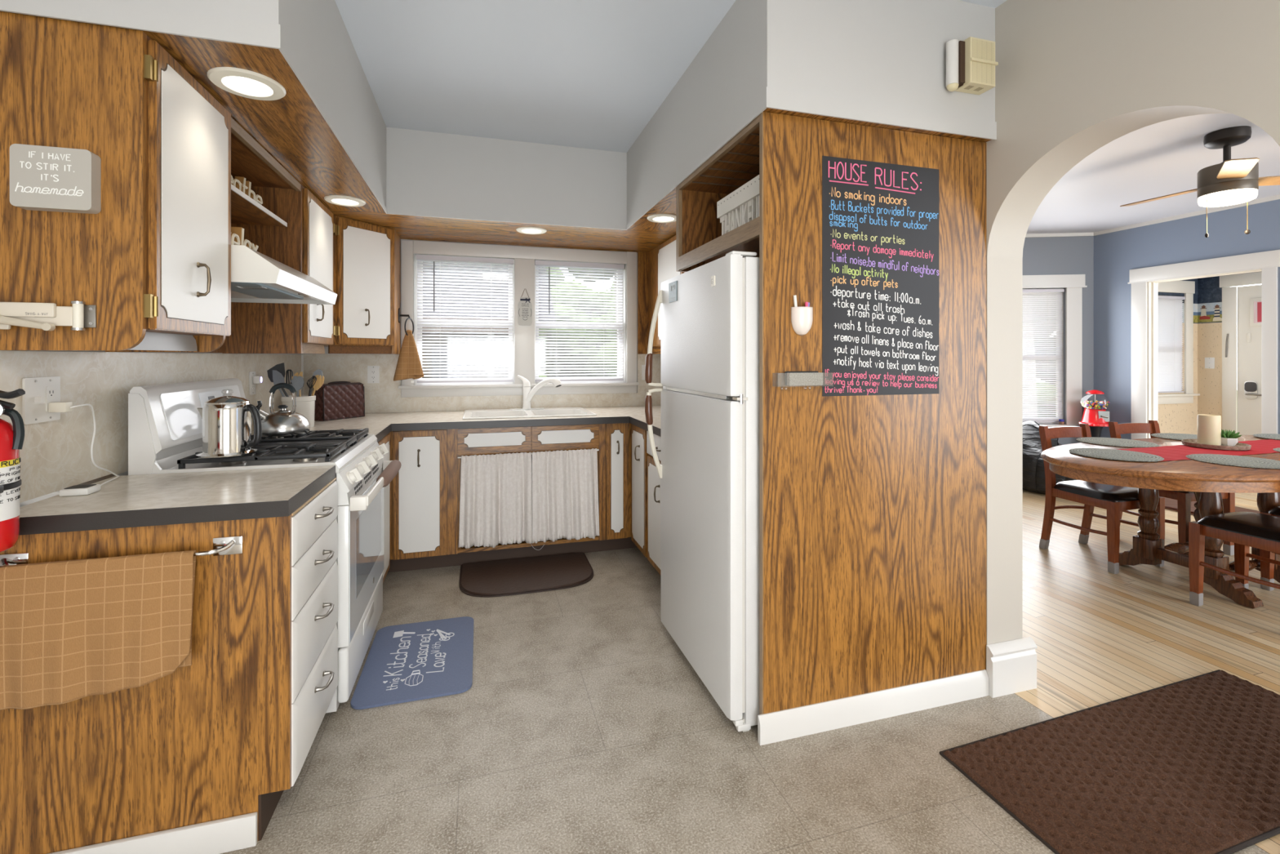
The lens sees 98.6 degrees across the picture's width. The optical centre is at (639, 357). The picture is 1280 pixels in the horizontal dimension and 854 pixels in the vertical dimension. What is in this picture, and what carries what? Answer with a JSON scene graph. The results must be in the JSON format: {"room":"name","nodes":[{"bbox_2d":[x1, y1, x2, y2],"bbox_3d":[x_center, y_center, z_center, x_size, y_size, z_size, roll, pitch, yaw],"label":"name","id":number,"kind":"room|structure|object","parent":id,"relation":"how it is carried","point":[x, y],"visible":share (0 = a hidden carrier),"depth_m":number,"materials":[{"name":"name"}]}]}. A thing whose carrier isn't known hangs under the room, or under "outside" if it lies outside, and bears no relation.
{"room":"kitchen","nodes":[
{"label":"kitchen","id":0,"kind":"room"},
{"bbox_2d":[2,350,301,475],"bbox_3d":[-1.537,-0.015,0.954,0.120,2.630,5.890,0,0,-16],"label":"wall","id":1,"kind":"structure","parent":0,"point":[124,473],"depth_m":1.86,"materials":[{"name":"grey paint"}]},
{"bbox_2d":[0,388,25,552],"bbox_3d":[-1.474,0.254,1.227,0.157,0.368,0.132,0,0,27],"label":"fire extinguisher","id":2,"kind":"object","parent":1,"relation":"attached to","point":[11,435],"visible":1,"depth_m":1.24,"materials":[{"name":"red paint"}]},
{"bbox_2d":[0,11,231,351],"bbox_3d":[-1.463,-0.424,1.593,0.376,0.815,0.476,0,0,-16],"label":"upper cabinet","id":3,"kind":"object","parent":1,"relation":"attached to","point":[154,262],"visible":1,"depth_m":1.39,"materials":[{"name":"brown wood"}]},
{"bbox_2d":[0,301,97,330],"bbox_3d":[-1.459,-0.100,1.317,0.227,0.074,0.054,0,0,-16],"label":"can opener","id":4,"kind":"object","parent":3,"relation":"attached to","point":[44,316],"visible":1,"depth_m":1.32,"materials":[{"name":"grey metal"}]},
{"bbox_2d":[9,143,101,213],"bbox_3d":[-1.420,-0.432,1.339,0.156,0.148,0.036,0,0,-16],"label":"kitchen sign","id":5,"kind":"object","parent":3,"relation":"attached to","point":[42,178],"visible":1,"depth_m":1.32,"materials":[{"name":"grey paint"}]},
{"bbox_2d":[0,350,301,502],"bbox_3d":[-1.895,0.184,2.410,0.004,0.402,2.646,0,0,-16],"label":"backsplash","id":6,"kind":"structure","parent":1,"relation":"attached to","point":[55,455],"depth_m":1.71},
{"bbox_2d":[22,376,60,424],"bbox_3d":[-1.618,0.115,1.496,0.019,0.122,0.126,0,0,-16],"label":"wall plate","id":7,"kind":"object","parent":6,"relation":"attached to","point":[39,391],"visible":0.97,"depth_m":1.48,"materials":[{"name":"white plastic"}]},
{"bbox_2d":[182,117,301,352],"bbox_3d":[-1.668,-0.425,2.205,0.322,0.810,0.812,0,0,-16],"label":"upper cabinet","id":8,"kind":"object","parent":1,"relation":"attached to","point":[250,160],"visible":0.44,"depth_m":2.32,"materials":[{"name":"brown wood"}]},
{"bbox_2d":[231,174,262,204],"bbox_3d":[-1.548,-0.665,2.093,0.036,0.084,0.496,0,0,-16],"label":"word sign","id":9,"kind":"object","parent":8,"relation":"on","point":[239,182],"visible":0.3,"depth_m":2.16,"materials":[{"name":"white wood"}]},
{"bbox_2d":[231,244,337,304],"bbox_3d":[-1.587,-0.318,2.228,0.470,0.129,0.804,0,0,-16],"label":"range hood","id":10,"kind":"object","parent":8,"relation":"attached to","point":[256,277],"visible":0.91,"depth_m":2.10,"materials":[{"name":"white metal"}]},
{"bbox_2d":[231,226,258,250],"bbox_3d":[-1.486,-0.428,2.025,0.046,0.102,0.300,0,0,-16],"label":"word sign","id":11,"kind":"object","parent":10,"relation":"on","point":[237,233],"visible":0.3,"depth_m":2.03,"materials":[{"name":"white wood"}]},
{"bbox_2d":[222,183,334,353],"bbox_3d":[-1.839,-0.425,2.888,0.376,0.814,0.592,0,0,-16],"label":"upper cabinet","id":12,"kind":"object","parent":1,"relation":"attached to","point":[305,246],"visible":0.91,"depth_m":2.63,"materials":[{"name":"brown wood"}]},
{"bbox_2d":[301,239,660,413],"bbox_3d":[-0.775,-0.015,4.190,3.150,2.630,0.140,0,0,-16],"label":"wall","id":13,"kind":"structure","parent":0,"point":[414,255],"depth_m":4.15,"materials":[{"name":"grey paint"}]},
{"bbox_2d":[323,214,400,354],"bbox_3d":[-1.887,-0.427,3.484,0.616,0.810,0.592,0,0,-16],"label":"upper cabinet","id":14,"kind":"object","parent":13,"relation":"attached to","point":[366,256],"visible":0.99,"depth_m":3.38,"materials":[{"name":"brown wood"}]},
{"bbox_2d":[398,307,413,335],"bbox_3d":[-1.612,-0.237,3.772,0.076,0.196,0.126,0,0,6],"label":"towel ring","id":15,"kind":"object","parent":14,"relation":"attached to","point":[399,314],"visible":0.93,"depth_m":3.75,"materials":[{"name":"black metal"}]},
{"bbox_2d":[393,329,423,382],"bbox_3d":[-1.574,-0.008,3.751,0.194,0.360,0.098,0,0,-16],"label":"hand towel","id":16,"kind":"object","parent":15,"relation":"hanging from","point":[408,365],"visible":0.99,"depth_m":3.73,"materials":[{"name":"beige fabric"}]},
{"bbox_2d":[414,255,514,385],"bbox_3d":[-1.281,-0.268,4.058,0.697,0.935,0.058,0,0,-16],"label":"window","id":17,"kind":"structure","parent":13,"relation":"in","point":[416,261],"depth_m":4.03,"materials":[{"name":"white plastic"}]},
{"bbox_2d":[416,254,513,382],"bbox_3d":[-1.262,-0.272,3.992,0.673,0.908,0.048,0,0,-16],"label":"window blind","id":18,"kind":"object","parent":17,"relation":"attached to","point":[427,258],"visible":0.93,"depth_m":4.00,"materials":[{"name":"grey plastic"}]},
{"bbox_2d":[303,354,663,413],"bbox_3d":[-0.946,0.180,4.066,2.744,0.411,0.004,0,0,-16],"label":"backsplash","id":19,"kind":"structure","parent":13,"relation":"attached to","point":[384,396],"depth_m":3.88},
{"bbox_2d":[398,240,639,397],"bbox_3d":[-0.846,-0.273,4.068,1.735,1.105,0.055,0,0,-16],"label":"trim","id":20,"kind":"structure","parent":13,"relation":"attached to","point":[524,257],"depth_m":4.07,"materials":[{"name":"white paint"}]},
{"bbox_2d":[518,288,532,324],"bbox_3d":[-0.848,-0.372,4.064,0.102,0.269,0.015,0,0,-16],"label":"plaque","id":21,"kind":"object","parent":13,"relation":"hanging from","point":[525,306],"visible":1,"depth_m":4.06,"materials":[{"name":"grey"}]},
{"bbox_2d":[534,265,623,383],"bbox_3d":[-0.478,-0.268,4.291,0.711,0.935,0.058,0,0,-16],"label":"window","id":22,"kind":"structure","parent":13,"relation":"in","point":[592,381],"depth_m":4.29,"materials":[{"name":"white plastic"}]},
{"bbox_2d":[534,260,624,381],"bbox_3d":[-0.458,-0.272,4.226,0.687,0.908,0.048,0,0,-16],"label":"window blind","id":23,"kind":"object","parent":22,"relation":"attached to","point":[588,266],"visible":0.98,"depth_m":4.23,"materials":[{"name":"grey plastic"}]},
{"bbox_2d":[637,251,648,354],"bbox_3d":[0.024,-0.429,4.345,0.087,0.806,0.008,0,0,-16],"label":"board","id":24,"kind":"object","parent":13,"relation":"attached to","point":[642,257],"visible":0.86,"depth_m":4.34,"materials":[{"name":"brown wood"}]},
{"bbox_2d":[0,0,996,252],"bbox_3d":[-0.456,-1.079,2.887,3.035,0.502,2.540,0,0,-16],"label":"soffit","id":25,"kind":"structure","parent":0,"point":[875,61],"depth_m":2.07,"materials":[{"name":"grey paint"}]},
{"bbox_2d":[207,66,285,100],"bbox_3d":[-1.195,-0.829,1.677,0.196,0.010,0.196,0,0,-16],"label":"recessed light","id":26,"kind":"object","parent":25,"relation":"in","point":[242,82],"visible":1,"depth_m":1.66,"materials":[{"name":"beige"}]},
{"bbox_2d":[324,195,365,206],"bbox_3d":[-1.567,-0.829,2.926,0.196,0.010,0.196,0,0,-16],"label":"recessed light","id":27,"kind":"object","parent":25,"relation":"in","point":[341,200],"visible":1,"depth_m":2.91,"materials":[{"name":"beige"}]},
{"bbox_2d":[946,36,998,94],"bbox_3d":[1.206,-1.061,2.012,0.180,0.182,0.076,0,0,-16],"label":"door chime","id":28,"kind":"object","parent":25,"relation":"attached to","point":[971,63],"visible":1,"depth_m":1.99,"materials":[{"name":"beige plastic"}]},
{"bbox_2d":[221,489,1279,853],"bbox_3d":[2.695,1.330,3.178,9.250,0.060,7.800,0,0,-16],"label":"floor","id":29,"kind":"structure","parent":0,"point":[582,726],"depth_m":1.89,"materials":[{"name":"grey tile"}]},
{"bbox_2d":[0,477,337,853],"bbox_3d":[-1.309,0.865,1.648,0.702,0.870,0.488,0,0,-16],"label":"base cabinet","id":30,"kind":"object","parent":29,"relation":"on","point":[223,735],"visible":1,"depth_m":1.44,"materials":[{"name":"brown wood"}]},
{"bbox_2d":[0,535,243,565],"bbox_3d":[-1.299,0.498,1.373,0.516,0.048,0.045,0,0,-16],"label":"towel bar","id":31,"kind":"object","parent":30,"relation":"attached to","point":[226,545],"visible":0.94,"depth_m":1.44,"materials":[{"name":"silver metal"}]},
{"bbox_2d":[0,550,196,710],"bbox_3d":[-1.321,0.659,1.340,0.395,0.334,0.040,0,0,-16],"label":"dish towel","id":32,"kind":"object","parent":31,"relation":"hanging from","point":[71,630],"visible":1,"depth_m":1.33,"materials":[{"name":"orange fabric"}]},
{"bbox_2d":[48,812,257,853],"bbox_3d":[-1.300,1.258,1.388,0.578,0.083,0.014,0,0,-16],"label":"baseboard","id":33,"kind":"structure","parent":30,"relation":"attached to","point":[224,835],"depth_m":1.42,"materials":[{"name":"white paint"}]},
{"bbox_2d":[19,465,335,535],"bbox_3d":[-1.332,0.407,1.635,0.652,0.043,0.502,0,0,-16],"label":"countertop","id":34,"kind":"structure","parent":30,"relation":"on","point":[176,498],"depth_m":1.49,"materials":[{"name":"beige stone"}]},
{"bbox_2d":[58,484,101,496],"bbox_3d":[-1.582,0.375,1.556,0.066,0.020,0.060,0,0,-16],"label":"pad","id":35,"kind":"object","parent":34,"relation":"on","point":[76,490],"visible":1,"depth_m":1.53,"materials":[{"name":"white plastic"}]},
{"bbox_2d":[48,401,119,485],"bbox_3d":[-1.629,0.254,1.646,0.065,0.261,0.270,0,0,-16],"label":"plug","id":36,"kind":"object","parent":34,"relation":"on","point":[55,406],"visible":0.89,"depth_m":1.54,"materials":[{"name":"beige plastic"}]},
{"bbox_2d":[128,377,401,712],"bbox_3d":[-1.425,0.699,2.271,0.741,1.203,0.764,0,0,-16],"label":"gas stove","id":37,"kind":"object","parent":29,"relation":"on","point":[165,421],"depth_m":2.04,"materials":[{"name":"white metal"}]},
{"bbox_2d":[195,395,262,457],"bbox_3d":[-1.465,0.227,1.954,0.176,0.228,0.176,0,0,45],"label":"coffee percolator","id":38,"kind":"object","parent":37,"relation":"on","point":[226,420],"visible":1,"depth_m":1.90,"materials":[{"name":"silver metal"}]},
{"bbox_2d":[151,433,377,474],"bbox_3d":[-1.481,0.362,2.254,0.614,0.105,0.760,0,0,-16],"label":"cooktop","id":39,"kind":"object","parent":37,"relation":"in","point":[344,451],"depth_m":2.03,"materials":[{"name":"white metal"}]},
{"bbox_2d":[251,382,310,436],"bbox_3d":[-1.596,0.227,2.452,0.216,0.228,0.210,0,0,-16],"label":"tea kettle","id":40,"kind":"object","parent":37,"relation":"on","point":[282,422],"visible":0.91,"depth_m":2.40,"materials":[{"name":"silver metal"}]},
{"bbox_2d":[377,433,390,582],"bbox_3d":[-1.677,0.819,2.893,0.683,0.778,0.560,0,0,-16],"label":"base cabinet","id":41,"kind":"object","parent":29,"relation":"on","point":[386,440],"visible":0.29,"depth_m":3.03,"materials":[{"name":"brown wood"}]},
{"bbox_2d":[251,405,660,442],"bbox_3d":[-0.722,0.407,3.292,2.740,0.043,1.605,0,0,-16],"label":"countertop","id":42,"kind":"structure","parent":41,"relation":"on","point":[380,424],"depth_m":3.43,"materials":[{"name":"beige stone"}]},
{"bbox_2d":[280,395,315,427],"bbox_3d":[-1.875,0.299,3.022,0.164,0.174,0.164,0,0,-16],"label":"utensil crock","id":43,"kind":"object","parent":42,"relation":"on","point":[305,404],"visible":0.58,"depth_m":2.98,"materials":[{"name":"white ceramic"}]},
{"bbox_2d":[312,381,364,421],"bbox_3d":[-1.894,0.269,3.469,0.103,0.234,0.299,0,0,23],"label":"cover","id":44,"kind":"object","parent":42,"relation":"on","point":[335,400],"visible":0.91,"depth_m":3.42,"materials":[{"name":"red fabric"}]},
{"bbox_2d":[462,407,596,419],"bbox_3d":[-0.767,0.466,3.780,0.845,0.180,0.550,0,0,-16],"label":"sink","id":45,"kind":"object","parent":42,"relation":"in","point":[555,411],"visible":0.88,"depth_m":3.87,"materials":[{"name":"white ceramic"}]},
{"bbox_2d":[509,374,561,409],"bbox_3d":[-0.723,0.253,3.954,0.419,0.249,0.169,0,0,20],"label":"faucet","id":46,"kind":"object","parent":42,"relation":"on","point":[528,394],"visible":1,"depth_m":3.96,"materials":[{"name":"white metal"}]},
{"bbox_2d":[351,616,473,709],"bbox_3d":[-0.951,1.292,2.383,0.436,0.015,0.636,0,0,-16],"label":"kitchen mat","id":47,"kind":"object","parent":29,"relation":"on","point":[404,663],"visible":1,"depth_m":2.31,"materials":[{"name":"blue fabric"}]},
{"bbox_2d":[404,670,423,685],"bbox_3d":[-0.907,1.290,2.212,0.066,0.005,0.107,0,0,-16],"label":"print","id":48,"kind":"object","parent":47,"relation":"on","point":[412,677],"depth_m":2.21,"materials":[{"name":"white paint"}]},
{"bbox_2d":[388,428,457,559],"bbox_3d":[-1.427,0.812,3.562,0.487,0.765,0.690,0,0,-16],"label":"base cabinet","id":49,"kind":"object","parent":29,"relation":"on","point":[424,490],"visible":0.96,"depth_m":3.28,"materials":[{"name":"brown wood"}]},
{"bbox_2d":[387,537,637,572],"bbox_3d":[-0.658,1.248,3.035,1.670,0.104,1.056,0,0,-16],"label":"toe kick","id":50,"kind":"object","parent":29,"relation":"on","point":[433,562],"visible":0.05,"depth_m":3.52,"materials":[{"name":"brown"}]},
{"bbox_2d":[458,552,593,597],"bbox_3d":[-0.670,1.291,3.282,0.776,0.017,0.522,0,0,-16],"label":"mat","id":51,"kind":"object","parent":29,"relation":"on","point":[500,578],"visible":1,"depth_m":3.23,"materials":[{"name":"brown rubber"}]},
{"bbox_2d":[457,423,599,553],"bbox_3d":[-0.741,0.812,3.647,0.878,0.765,0.402,0,0,-16],"label":"base cabinet","id":52,"kind":"object","parent":29,"relation":"on","point":[478,441],"visible":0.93,"depth_m":3.44,"materials":[{"name":"brown wood"}]},
{"bbox_2d":[457,448,599,550],"bbox_3d":[-0.679,0.903,3.439,0.876,0.626,0.088,0,0,-16],"label":"curtain","id":53,"kind":"object","parent":52,"relation":"hanging from","point":[500,502],"visible":1,"depth_m":3.43,"materials":[{"name":"white fabric"}]},
{"bbox_2d":[598,422,631,540],"bbox_3d":[-0.208,0.812,3.916,0.295,0.765,0.690,0,0,-16],"label":"base cabinet","id":54,"kind":"object","parent":29,"relation":"on","point":[615,439],"visible":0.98,"depth_m":3.60,"materials":[{"name":"brown wood"}]},
{"bbox_2d":[631,423,648,557],"bbox_3d":[0.275,0.819,3.562,0.672,0.778,0.368,0,0,-16],"label":"base cabinet","id":55,"kind":"object","parent":29,"relation":"on","point":[639,455],"visible":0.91,"depth_m":3.43,"materials":[{"name":"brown wood"}]},
{"bbox_2d":[646,431,660,574],"bbox_3d":[0.409,0.819,3.099,0.672,0.778,0.593,0,0,-16],"label":"base cabinet","id":56,"kind":"object","parent":29,"relation":"on","point":[653,478],"visible":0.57,"depth_m":3.16,"materials":[{"name":"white wood"}]},
{"bbox_2d":[644,250,759,732],"bbox_3d":[0.524,0.466,2.343,0.836,1.668,0.781,0,0,-16],"label":"refrigerator","id":57,"kind":"object","parent":29,"relation":"on","point":[708,470],"visible":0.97,"depth_m":2.04,"materials":[{"name":"white metal"}]},
{"bbox_2d":[759,111,986,715],"bbox_3d":[0.875,0.234,2.006,0.968,2.132,0.019,0,0,-16],"label":"panel","id":58,"kind":"object","parent":29,"relation":"on","point":[873,508],"visible":0.74,"depth_m":1.97,"materials":[{"name":"brown wood"}]},
{"bbox_2d":[791,306,813,335],"bbox_3d":[0.562,-0.123,1.886,0.080,0.098,0.034,0,0,-16],"label":"cup","id":59,"kind":"object","parent":58,"relation":"attached to","point":[802,317],"visible":1,"depth_m":1.88,"materials":[{"name":"beige plastic"}]},
{"bbox_2d":[822,155,938,396],"bbox_3d":[0.881,-0.284,1.996,0.506,0.843,0.005,0,0,-16],"label":"chalkboard","id":60,"kind":"object","parent":58,"relation":"attached to","point":[880,220],"visible":1,"depth_m":1.99,"materials":[{"name":"black plastic"}]},
{"bbox_2d":[1022,420,1077,494],"bbox_3d":[4.123,0.975,5.417,0.943,0.649,0.881,0,0,-16],"label":"armchair","id":61,"kind":"object","parent":29,"relation":"on","point":[1033,470],"visible":0.2,"depth_m":5.25,"materials":[{"name":"black leather"}]},
{"bbox_2d":[1079,389,1110,437],"bbox_3d":[4.708,0.817,5.700,0.318,0.962,0.300,0,0,-16],"label":"machine","id":62,"kind":"object","parent":29,"relation":"on","point":[1097,417],"visible":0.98,"depth_m":5.65,"materials":[{"name":"red plastic"}]},
{"bbox_2d":[1039,423,1164,573],"bbox_3d":[2.980,0.882,3.596,0.442,0.835,0.505,0,0,-16],"label":"dining chair","id":63,"kind":"object","parent":29,"relation":"on","point":[1114,499],"visible":0.8,"depth_m":3.54,"materials":[{"name":"brown wood"}]},
{"bbox_2d":[938,669,1279,853],"bbox_3d":[1.758,1.290,1.790,1.510,0.021,0.578,0,0,-16],"label":"area rug","id":64,"kind":"object","parent":29,"relation":"on","point":[1192,765],"visible":1,"depth_m":1.71,"materials":[{"name":"brown carpet"}]},
{"bbox_2d":[1040,435,1279,608],"bbox_3d":[3.491,0.918,3.180,2.680,0.755,1.040,0,0,-16],"label":"dining table","id":65,"kind":"object","parent":29,"relation":"on","point":[1207,481],"visible":0.62,"depth_m":2.93,"materials":[{"name":"brown wood"}]},
{"bbox_2d":[1068,448,1164,462],"bbox_3d":[2.605,0.533,3.023,0.399,0.008,0.396,0,0,-16],"label":"placemat","id":66,"kind":"object","parent":65,"relation":"on","point":[1100,453],"visible":1,"depth_m":2.98,"materials":[{"name":"grey fabric"}]},
{"bbox_2d":[1075,436,1159,447],"bbox_3d":[3.008,0.536,3.478,0.398,0.008,0.398,0,0,-16],"label":"placemat","id":67,"kind":"object","parent":65,"relation":"on","point":[1122,442],"visible":1,"depth_m":3.45,"materials":[{"name":"grey fabric"}]},
{"bbox_2d":[1115,439,1279,461],"bbox_3d":[3.530,0.538,3.262,1.850,0.003,0.339,0,0,-16],"label":"table runner","id":68,"kind":"object","parent":65,"relation":"on","point":[1176,452],"visible":0.66,"depth_m":3.18,"materials":[{"name":"red fabric"}]},
{"bbox_2d":[1181,439,1251,450],"bbox_3d":[3.450,0.524,3.298,0.290,0.026,0.290,0,0,-16],"label":"tray","id":69,"kind":"object","parent":68,"relation":"on","point":[1192,442],"visible":0.81,"depth_m":3.23,"materials":[{"name":"brown wood"}]},
{"bbox_2d":[1197,413,1221,445],"bbox_3d":[3.427,0.436,3.313,0.101,0.178,0.101,0,0,-16],"label":"pillar candle","id":70,"kind":"object","parent":69,"relation":"on","point":[1209,426],"visible":0.94,"depth_m":3.28,"materials":[{"name":"beige wax"}]},
{"bbox_2d":[1185,453,1279,469],"bbox_3d":[3.100,0.536,2.844,0.399,0.008,0.399,0,0,-16],"label":"placemat","id":71,"kind":"object","parent":65,"relation":"on","point":[1224,460],"visible":1,"depth_m":2.83,"materials":[{"name":"grey fabric"}]},
{"bbox_2d":[1108,420,1235,555],"bbox_3d":[3.639,0.882,3.808,0.442,0.835,0.505,0,0,-13],"label":"dining chair","id":72,"kind":"object","parent":29,"relation":"on","point":[1184,499],"visible":0.19,"depth_m":3.61,"materials":[{"name":"brown wood"}]},
{"bbox_2d":[1188,511,1279,606],"bbox_3d":[3.184,0.882,2.736,0.442,0.835,0.505,0,0,-18],"label":"dining chair","id":73,"kind":"object","parent":29,"relation":"on","point":[1246,530],"visible":0.94,"depth_m":2.84,"materials":[{"name":"brown wood"}]},
{"bbox_2d":[1259,506,1279,591],"bbox_3d":[3.766,0.882,2.915,0.442,0.835,0.505,0,0,-16],"label":"dining chair","id":74,"kind":"object","parent":29,"relation":"on","point":[1267,569],"visible":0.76,"depth_m":3.07,"materials":[{"name":"brown wood"}]},
{"bbox_2d":[334,0,1279,234],"bbox_3d":[2.695,-1.370,3.178,9.250,0.080,7.800,0,0,-16],"label":"ceiling","id":75,"kind":"structure","parent":0,"point":[593,74],"depth_m":2.70,"materials":[{"name":"white paint"}]},
{"bbox_2d":[1120,125,1279,237],"bbox_3d":[3.457,-1.018,3.350,0.944,0.621,0.846,0,0,-16],"label":"ceiling fan","id":76,"kind":"object","parent":75,"relation":"hanging from","point":[1229,182],"visible":1,"depth_m":3.19,"materials":[{"name":"brown metal"}]},
{"bbox_2d":[1022,235,1093,444],"bbox_3d":[2.618,-0.015,6.210,4.700,2.630,0.140,0,0,7],"label":"wall","id":77,"kind":"structure","parent":0,"point":[1045,255],"depth_m":5.90,"materials":[{"name":"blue paint"}]},
{"bbox_2d":[1022,288,1062,423],"bbox_3d":[4.121,-0.013,6.026,0.930,1.465,0.030,0,0,7],"label":"window","id":78,"kind":"structure","parent":77,"relation":"in","point":[1051,288],"depth_m":5.96,"materials":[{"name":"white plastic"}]},
{"bbox_2d":[1022,288,1064,422],"bbox_3d":[4.114,-0.018,5.988,0.905,1.435,0.040,0,0,7],"label":"window blind","id":79,"kind":"object","parent":78,"relation":"attached to","point":[1044,307],"visible":0.34,"depth_m":5.96,"materials":[{"name":"grey plastic"}]},
{"bbox_2d":[1022,274,1087,427],"bbox_3d":[4.116,-0.028,5.936,1.300,1.715,0.050,0,0,7],"label":"trim","id":80,"kind":"structure","parent":77,"relation":"attached to","point":[1073,284],"depth_m":5.88,"materials":[{"name":"white paint"}]},
{"bbox_2d":[986,0,1279,258],"bbox_3d":[1.883,-0.015,0.594,0.178,2.630,3.289,0,0,-16],"label":"wall","id":81,"kind":"structure","parent":0,"point":[1073,77],"depth_m":1.75,"materials":[{"name":"beige paint"}]},
{"bbox_2d":[757,636,1037,745],"bbox_3d":[0.979,1.206,2.008,1.200,0.188,0.034,0,0,-16],"label":"baseboard","id":82,"kind":"structure","parent":81,"relation":"attached to","point":[798,722],"depth_m":2.02,"materials":[{"name":"white paint"}]},
{"bbox_2d":[986,256,1022,644],"bbox_3d":[1.427,0.455,2.163,0.178,1.690,0.019,0,0,-16],"label":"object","id":83,"kind":"structure","parent":81,"relation":"attached to","point":[1004,276],"depth_m":2.15,"materials":[{"name":"beige paint"}]},
{"bbox_2d":[1093,199,1279,439],"bbox_3d":[5.726,-0.015,3.069,0.130,2.630,5.900,0,0,-16],"label":"wall","id":84,"kind":"structure","parent":0,"point":[1183,240],"depth_m":5.54,"materials":[{"name":"blue paint"}]},
{"bbox_2d":[1025,194,1279,237],"bbox_3d":[4.467,-1.312,4.267,2.782,0.035,8.620,0,0,-44],"label":"trim","id":85,"kind":"structure","parent":84,"relation":"attached to","point":[1275,197],"depth_m":5.29,"materials":[{"name":"white paint"}]},
{"bbox_2d":[1127,249,1279,439],"bbox_3d":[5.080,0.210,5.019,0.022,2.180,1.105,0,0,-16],"label":"trim","id":86,"kind":"structure","parent":84,"relation":"attached to","point":[1268,261],"depth_m":4.91,"materials":[{"name":"white paint"}]},
{"bbox_2d":[1182,302,1222,323],"bbox_3d":[6.118,-0.503,4.912,1.650,0.227,2.820,0,0,-16],"label":"wallpaper border","id":87,"kind":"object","parent":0,"point":[1206,313],"depth_m":6.27,"materials":[{"name":"multicoloured paper"}]},
{"bbox_2d":[1158,271,1262,434],"bbox_3d":[6.118,-0.015,4.912,1.650,2.630,2.820,0,0,-16],"label":"wall","id":88,"kind":"structure","parent":0,"point":[1177,418],"depth_m":6.26,"materials":[{"name":"beige paint"}]},
{"bbox_2d":[1158,271,1262,433],"bbox_3d":[6.093,0.198,5.550,1.100,2.205,1.340,0,0,-16],"label":"trim","id":89,"kind":"structure","parent":88,"relation":"attached to","point":[1188,287],"depth_m":6.11,"materials":[{"name":"beige paint"}]},
{"bbox_2d":[1225,284,1262,435],"bbox_3d":[6.631,0.265,5.644,0.104,2.070,0.940,0,0,-16],"label":"door","id":90,"kind":"structure","parent":88,"relation":"in","point":[1249,297],"depth_m":5.91,"materials":[{"name":"beige paint"}]},
{"bbox_3d":[0.658,-0.015,4.300,0.463,2.630,4.508,0,0,-16],"label":"wall","id":91,"kind":"structure","parent":0,"visible":0},
{"bbox_2d":[648,235,685,353],"bbox_3d":[0.422,-0.429,3.610,0.372,0.805,1.638,0,0,-16],"label":"upper cabinet","id":92,"kind":"object","parent":91,"relation":"attached to","point":[662,259],"visible":0.12,"depth_m":4.05,"materials":[{"name":"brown wood"}]},
{"bbox_2d":[675,115,759,271],"bbox_3d":[0.620,-0.625,2.375,0.681,0.414,0.832,0,0,-16],"label":"upper cabinet","id":93,"kind":"object","parent":91,"relation":"attached to","point":[700,240],"visible":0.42,"depth_m":2.49,"materials":[{"name":"brown wood"}]},
{"bbox_2d":[716,174,759,235],"bbox_3d":[0.424,-0.577,2.203,0.076,0.190,0.395,0,0,-16],"label":"sign","id":94,"kind":"object","parent":93,"relation":"in","point":[740,206],"visible":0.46,"depth_m":2.19,"materials":[{"name":"white paint"}]},
{"bbox_3d":[0.559,0.083,1.885,0.215,0.060,0.035,0,0,-16],"label":"tray","id":95,"kind":"object","parent":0,"visible":0},
{"bbox_2d":[785,370,822,386],"bbox_3d":[0.563,0.072,1.888,0.135,0.048,0.025,0,0,-16],"label":"eraser","id":96,"kind":"object","parent":95,"relation":"in","point":[792,378],"visible":1,"depth_m":1.88,"materials":[{"name":"grey fabric"}]},
{"label":"outside","id":97,"kind":"structure","parent":0,"visible":0},
{"bbox_2d":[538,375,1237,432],"bbox_3d":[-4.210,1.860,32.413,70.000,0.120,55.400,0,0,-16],"label":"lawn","id":98,"kind":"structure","parent":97,"point":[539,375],"depth_m":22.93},
{"bbox_2d":[422,262,555,377],"bbox_3d":[-9.567,-1.550,20.026,12.000,6.700,11.800,0,0,-16],"label":"house","id":99,"kind":"structure","parent":98,"relation":"on","point":[427,262],"depth_m":18.06,"materials":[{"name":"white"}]},
{"bbox_2d":[538,280,611,377],"bbox_3d":[-1.884,-1.042,29.506,7.901,5.905,8.088,0,0,-22],"label":"tree","id":100,"kind":"object","parent":98,"relation":"on","point":[572,280],"visible":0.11,"depth_m":26.98,"materials":[{"name":"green plant"}]},
{"bbox_2d":[585,281,617,376],"bbox_3d":[2.579,-1.144,18.323,8.770,6.109,8.720,0,0,-2],"label":"tree","id":101,"kind":"object","parent":98,"relation":"on","point":[612,282],"visible":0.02,"depth_m":17.35,"materials":[{"name":"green plant"}]},
{"bbox_2d":[1022,297,1037,416],"bbox_3d":[8.592,-1.704,12.320,6.063,7.232,5.761,0,0,-16],"label":"tree","id":102,"kind":"object","parent":98,"relation":"on","point":[1023,297],"visible":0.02,"depth_m":11.89,"materials":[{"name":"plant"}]},
{"bbox_3d":[5.849,-0.142,6.249,0.720,1.115,0.058,0,0,-16],"label":"window","id":103,"kind":"structure","parent":0,"visible":0},
{"bbox_2d":[1158,295,1185,392],"bbox_3d":[5.867,-0.145,6.186,0.700,1.090,0.040,0,0,-16],"label":"window blind","id":104,"kind":"object","parent":103,"relation":"attached to","point":[1170,308],"visible":0.62,"depth_m":6.23,"materials":[{"name":"grey plastic"}]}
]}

